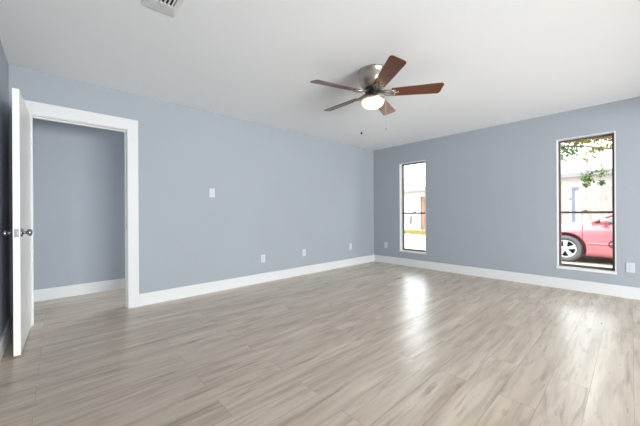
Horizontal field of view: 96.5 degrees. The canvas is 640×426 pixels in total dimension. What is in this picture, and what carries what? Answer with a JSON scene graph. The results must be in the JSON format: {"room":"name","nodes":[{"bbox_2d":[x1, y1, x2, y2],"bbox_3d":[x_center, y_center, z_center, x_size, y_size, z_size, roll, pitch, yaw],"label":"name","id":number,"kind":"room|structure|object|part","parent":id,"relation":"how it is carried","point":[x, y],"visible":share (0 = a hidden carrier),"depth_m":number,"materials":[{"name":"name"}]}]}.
{"room":"empty bedroom","nodes":[
{"label":"empty bedroom","id":0,"kind":"room"},
{"bbox_2d":[0,40,9,334],"bbox_3d":[-0.146,-0.161,-0.439,0.150,2.440,8.150,0,0,-43],"label":"wall","id":1,"kind":"structure","parent":0,"point":[4,71],"depth_m":2.38,"materials":[{"name":"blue paint"}]},
{"bbox_2d":[0,316,11,360],"bbox_3d":[-0.123,0.988,-0.333,0.016,0.142,7.984,0,0,-43],"label":"baseboard","id":2,"kind":"structure","parent":1,"relation":"attached to","point":[5,335],"depth_m":2.27,"materials":[{"name":"white paint"}]},
{"bbox_2d":[33,118,124,289],"bbox_3d":[-2.845,-0.145,4.186,2.425,2.440,0.120,0,0,-43],"label":"wall","id":3,"kind":"structure","parent":0,"point":[79,172],"depth_m":3.77,"materials":[{"name":"blue paint"}]},
{"bbox_2d":[34,278,124,301],"bbox_3d":[-2.781,1.003,4.146,2.155,0.142,0.016,0,0,-43],"label":"baseboard","id":4,"kind":"structure","parent":3,"relation":"attached to","point":[93,287],"depth_m":3.76,"materials":[{"name":"white paint"}]},
{"bbox_2d":[8,64,373,329],"bbox_3d":[-0.867,-0.157,4.508,5.775,2.440,0.115,0,0,-43],"label":"wall","id":5,"kind":"structure","parent":0,"point":[280,193],"depth_m":4.00,"materials":[{"name":"blue paint"}]},
{"bbox_2d":[24,100,138,326],"bbox_3d":[-2.494,0.004,3.004,0.979,2.137,0.141,0,0,-43],"label":"door frame","id":6,"kind":"structure","parent":5,"relation":"attached to","point":[37,110],"depth_m":3.22,"materials":[{"name":"white paint"}]},
{"bbox_2d":[2,88,32,355],"bbox_3d":[-2.507,0.065,2.409,0.160,1.991,0.766,0,0,-41],"label":"door","id":7,"kind":"structure","parent":6,"relation":"attached to","point":[21,232],"depth_m":2.18,"materials":[{"name":"white paint"}]},
{"bbox_3d":[-2.338,0.147,2.140,0.062,0.064,0.064,0,0,-41],"label":"knob","id":8,"kind":"part","parent":7,"relation":"part of","materials":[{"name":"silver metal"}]},
{"bbox_3d":[-2.260,0.146,2.127,0.025,0.060,0.002,0,0,-41],"label":"latch plate","id":9,"kind":"part","parent":7,"relation":"part of","materials":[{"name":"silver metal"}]},
{"bbox_3d":[-2.263,0.146,2.205,0.062,0.064,0.064,0,0,-41],"label":"knob","id":10,"kind":"part","parent":7,"relation":"part of","materials":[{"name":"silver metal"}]},
{"bbox_3d":[-2.130,0.061,3.256,0.102,2.018,0.020,0,0,-43],"label":"casing","id":11,"kind":"part","parent":6,"relation":"part of","materials":[{"name":"white paint"}]},
{"bbox_2d":[209,188,214,196],"bbox_3d":[-1.462,-0.280,3.874,0.074,0.120,0.016,0,0,-43],"label":"light switch","id":12,"kind":"object","parent":5,"relation":"attached to","point":[211,191],"visible":1,"depth_m":3.87,"materials":[{"name":"white plastic"}]},
{"bbox_2d":[139,255,373,305],"bbox_3d":[-0.443,0.990,4.802,4.462,0.142,0.016,0,0,-43],"label":"baseboard","id":13,"kind":"structure","parent":5,"relation":"attached to","point":[159,296],"depth_m":4.12,"materials":[{"name":"white paint"}]},
{"bbox_2d":[261,254,264,262],"bbox_3d":[-0.878,0.695,4.409,0.074,0.120,0.010,0,0,-43],"label":"wall outlet","id":14,"kind":"object","parent":5,"relation":"attached to","point":[262,256],"visible":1,"depth_m":4.40,"materials":[{"name":"white plastic"}]},
{"bbox_2d":[0,261,639,425],"bbox_3d":[1.512,1.079,1.923,5.775,0.060,9.400,0,0,-43],"label":"floor","id":15,"kind":"structure","parent":0,"point":[374,343],"depth_m":2.12,"materials":[{"name":"grey laminate"}]},
{"bbox_2d":[0,0,639,150],"bbox_3d":[2.116,-1.485,1.100,6.775,0.180,11.450,0,0,-43],"label":"ceiling","id":16,"kind":"structure","parent":0,"point":[497,62],"depth_m":2.48,"materials":[{"name":"white paint"}]},
{"bbox_2d":[140,0,183,17],"bbox_3d":[-0.933,-1.369,1.754,0.205,0.015,0.500,0,0,-43],"label":"ceiling vent","id":17,"kind":"object","parent":16,"relation":"in","point":[168,7],"visible":1,"depth_m":1.88,"materials":[{"name":"white metal"}]},
{"bbox_2d":[310,55,443,134],"bbox_3d":[0.485,-1.077,2.824,1.241,0.615,1.192,0,0,-43],"label":"ceiling fan","id":18,"kind":"object","parent":16,"relation":"hanging from","point":[373,77],"visible":1,"depth_m":2.69,"materials":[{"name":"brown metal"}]},
{"bbox_3d":[0.144,-1.168,2.609,0.470,0.006,0.146,0,14,-25],"label":"blade","id":19,"kind":"part","parent":18,"relation":"part of","materials":[{"name":"brown wood"}]},
{"bbox_3d":[0.233,-1.168,3.082,0.146,0.006,0.470,-19,13,-42],"label":"blade","id":20,"kind":"part","parent":18,"relation":"part of","materials":[{"name":"brown wood"}]},
{"bbox_3d":[0.515,-1.063,2.785,0.216,0.074,0.216,0,0,-43],"label":"globe","id":21,"kind":"part","parent":18,"relation":"part of","materials":[{"name":"white glass"}]},
{"bbox_3d":[0.710,-1.171,3.145,0.146,0.006,0.470,-16,-8,28],"label":"blade","id":22,"kind":"part","parent":18,"relation":"part of","materials":[{"name":"brown wood"}]},
{"bbox_3d":[0.567,-1.170,2.379,0.146,0.006,0.470,14,-2,-7],"label":"blade","id":23,"kind":"part","parent":18,"relation":"part of","materials":[{"name":"brown wood"}]},
{"bbox_3d":[0.917,-1.173,2.710,0.470,0.006,0.146,0,-14,11],"label":"blade","id":24,"kind":"part","parent":18,"relation":"part of","materials":[{"name":"brown wood"}]},
{"bbox_2d":[373,96,639,287],"bbox_3d":[3.999,-0.186,3.364,0.150,2.440,8.150,0,0,-43],"label":"wall","id":25,"kind":"structure","parent":0,"point":[491,191],"depth_m":4.43,"materials":[{"name":"blue paint"}]},
{"bbox_2d":[399,160,425,253],"bbox_3d":[1.867,-0.122,5.678,0.164,1.796,0.576,0,0,-43],"label":"window","id":26,"kind":"structure","parent":25,"relation":"in","point":[402,213],"depth_m":5.84,"materials":[{"name":"white paint"}]},
{"bbox_3d":[1.850,0.761,5.657,0.102,0.030,0.576,0,0,-43],"label":"sill","id":27,"kind":"part","parent":26,"relation":"part of","materials":[{"name":"white paint"}]},
{"bbox_3d":[1.894,-0.005,5.701,0.038,0.030,0.496,0,0,-43],"label":"meeting rail","id":28,"kind":"part","parent":26,"relation":"part of","materials":[{"name":"brown metal"}]},
{"bbox_2d":[374,255,639,299],"bbox_3d":[3.900,0.964,3.357,0.016,0.142,7.984,0,0,-43],"label":"baseboard","id":29,"kind":"structure","parent":25,"relation":"attached to","point":[570,284],"depth_m":4.25,"materials":[{"name":"white paint"}]},
{"bbox_2d":[556,131,616,274],"bbox_3d":[3.559,-0.135,3.833,0.164,1.798,0.587,0,0,-43],"label":"window","id":30,"kind":"structure","parent":25,"relation":"in","point":[560,265],"depth_m":3.84,"materials":[{"name":"white paint"}]},
{"bbox_3d":[3.542,0.749,3.812,0.102,0.030,0.587,0,0,-43],"label":"sill","id":31,"kind":"part","parent":30,"relation":"part of","materials":[{"name":"white paint"}]},
{"bbox_3d":[3.586,-0.015,3.857,0.038,0.030,0.507,0,0,-43],"label":"meeting rail","id":32,"kind":"part","parent":30,"relation":"part of","materials":[{"name":"brown metal"}]},
{"bbox_2d":[626,262,634,272],"bbox_3d":[3.787,0.658,3.482,0.010,0.120,0.074,0,0,-43],"label":"wall outlet","id":33,"kind":"object","parent":25,"relation":"attached to","point":[630,267],"visible":1,"depth_m":3.48,"materials":[{"name":"white plastic"}]},
{"label":"outside","id":34,"kind":"structure","parent":0,"visible":0},
{"bbox_2d":[405,234,612,267],"bbox_3d":[15.990,1.133,19.887,39.850,0.100,60.000,0,0,-43],"label":"ground","id":35,"kind":"structure","parent":34,"point":[412,241],"depth_m":7.36,"materials":[{"name":"concrete"}]},
{"bbox_2d":[405,216,411,229],"bbox_3d":[5.980,0.642,19.390,0.155,0.960,0.480,0,0,-29],"label":"utility box","id":36,"kind":"object","parent":35,"relation":"on","point":[408,219],"visible":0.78,"depth_m":19.25,"materials":[{"name":"grey paint"}]},
{"bbox_2d":[405,230,424,234],"bbox_3d":[4.979,1.073,17.889,1.800,0.150,11.800,0,0,-29],"label":"grass","id":37,"kind":"structure","parent":35,"relation":"on","point":[415,232],"depth_m":16.25,"materials":[{"name":"plant"}]},
{"bbox_2d":[404,149,611,230],"bbox_3d":[11.167,-0.963,17.162,8.300,4.150,24.000,0,0,-29],"label":"neighbor house","id":38,"kind":"structure","parent":35,"relation":"on","point":[414,187],"depth_m":12.61,"materials":[{"name":"white"}]},
{"bbox_3d":[6.760,-0.012,18.348,0.220,2.300,0.740,0,0,-29],"label":"door frame","id":39,"kind":"part","parent":38,"relation":"part of","materials":[{"name":"white"}]},
{"bbox_3d":[6.764,-0.012,18.351,0.070,2.180,0.620,0,0,-29],"label":"door","id":40,"kind":"part","parent":38,"relation":"part of","materials":[{"name":"brown wood"}]},
{"bbox_2d":[561,189,570,222],"bbox_3d":[7.050,0.162,10.368,0.157,1.948,3.150,0,0,-43],"label":"fence","id":41,"kind":"object","parent":35,"relation":"on","point":[565,194],"visible":0.04,"depth_m":9.26,"materials":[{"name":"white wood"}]},
{"bbox_2d":[571,187,580,221],"bbox_3d":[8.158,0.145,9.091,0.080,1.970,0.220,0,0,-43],"label":"gate","id":42,"kind":"object","parent":35,"relation":"on","point":[575,191],"visible":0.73,"depth_m":9.08,"materials":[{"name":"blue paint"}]},
{"bbox_3d":[8.172,0.174,9.077,0.020,1.810,0.110,0,0,-43],"label":"panel","id":43,"kind":"part","parent":42,"relation":"part of","materials":[{"name":"white"}]},
{"bbox_2d":[561,136,611,187],"bbox_3d":[8.450,-1.569,7.035,2.646,5.405,5.278,0,0,-43],"label":"tree","id":44,"kind":"object","parent":35,"relation":"on","point":[572,151],"visible":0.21,"depth_m":7.74,"materials":[{"name":"green plant"}]},
{"bbox_2d":[562,213,612,261],"bbox_3d":[7.375,0.452,6.352,2.000,1.365,4.575,0,0,-43],"label":"car","id":45,"kind":"object","parent":35,"relation":"on","point":[584,238],"visible":0.52,"depth_m":6.50,"materials":[{"name":"red paint"}]},
{"bbox_3d":[6.657,0.678,5.832,0.037,0.032,1.770,0,0,-43],"label":"moulding","id":46,"kind":"part","parent":45,"relation":"part of","materials":[{"name":"red paint"}]},
{"bbox_2d":[600,218,608,223],"bbox_3d":[6.242,0.166,6.268,0.220,0.124,0.130,0,0,-43],"label":"mirror","id":47,"kind":"object","parent":45,"relation":"attached to","point":[603,220],"depth_m":6.21,"materials":[{"name":"plastic"}]},
{"bbox_2d":[581,186,611,220],"bbox_3d":[10.508,0.141,6.599,0.157,1.949,6.620,0,0,-43],"label":"fence","id":48,"kind":"object","parent":35,"relation":"on","point":[598,194],"visible":0.37,"depth_m":8.74,"materials":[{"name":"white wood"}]}
]}

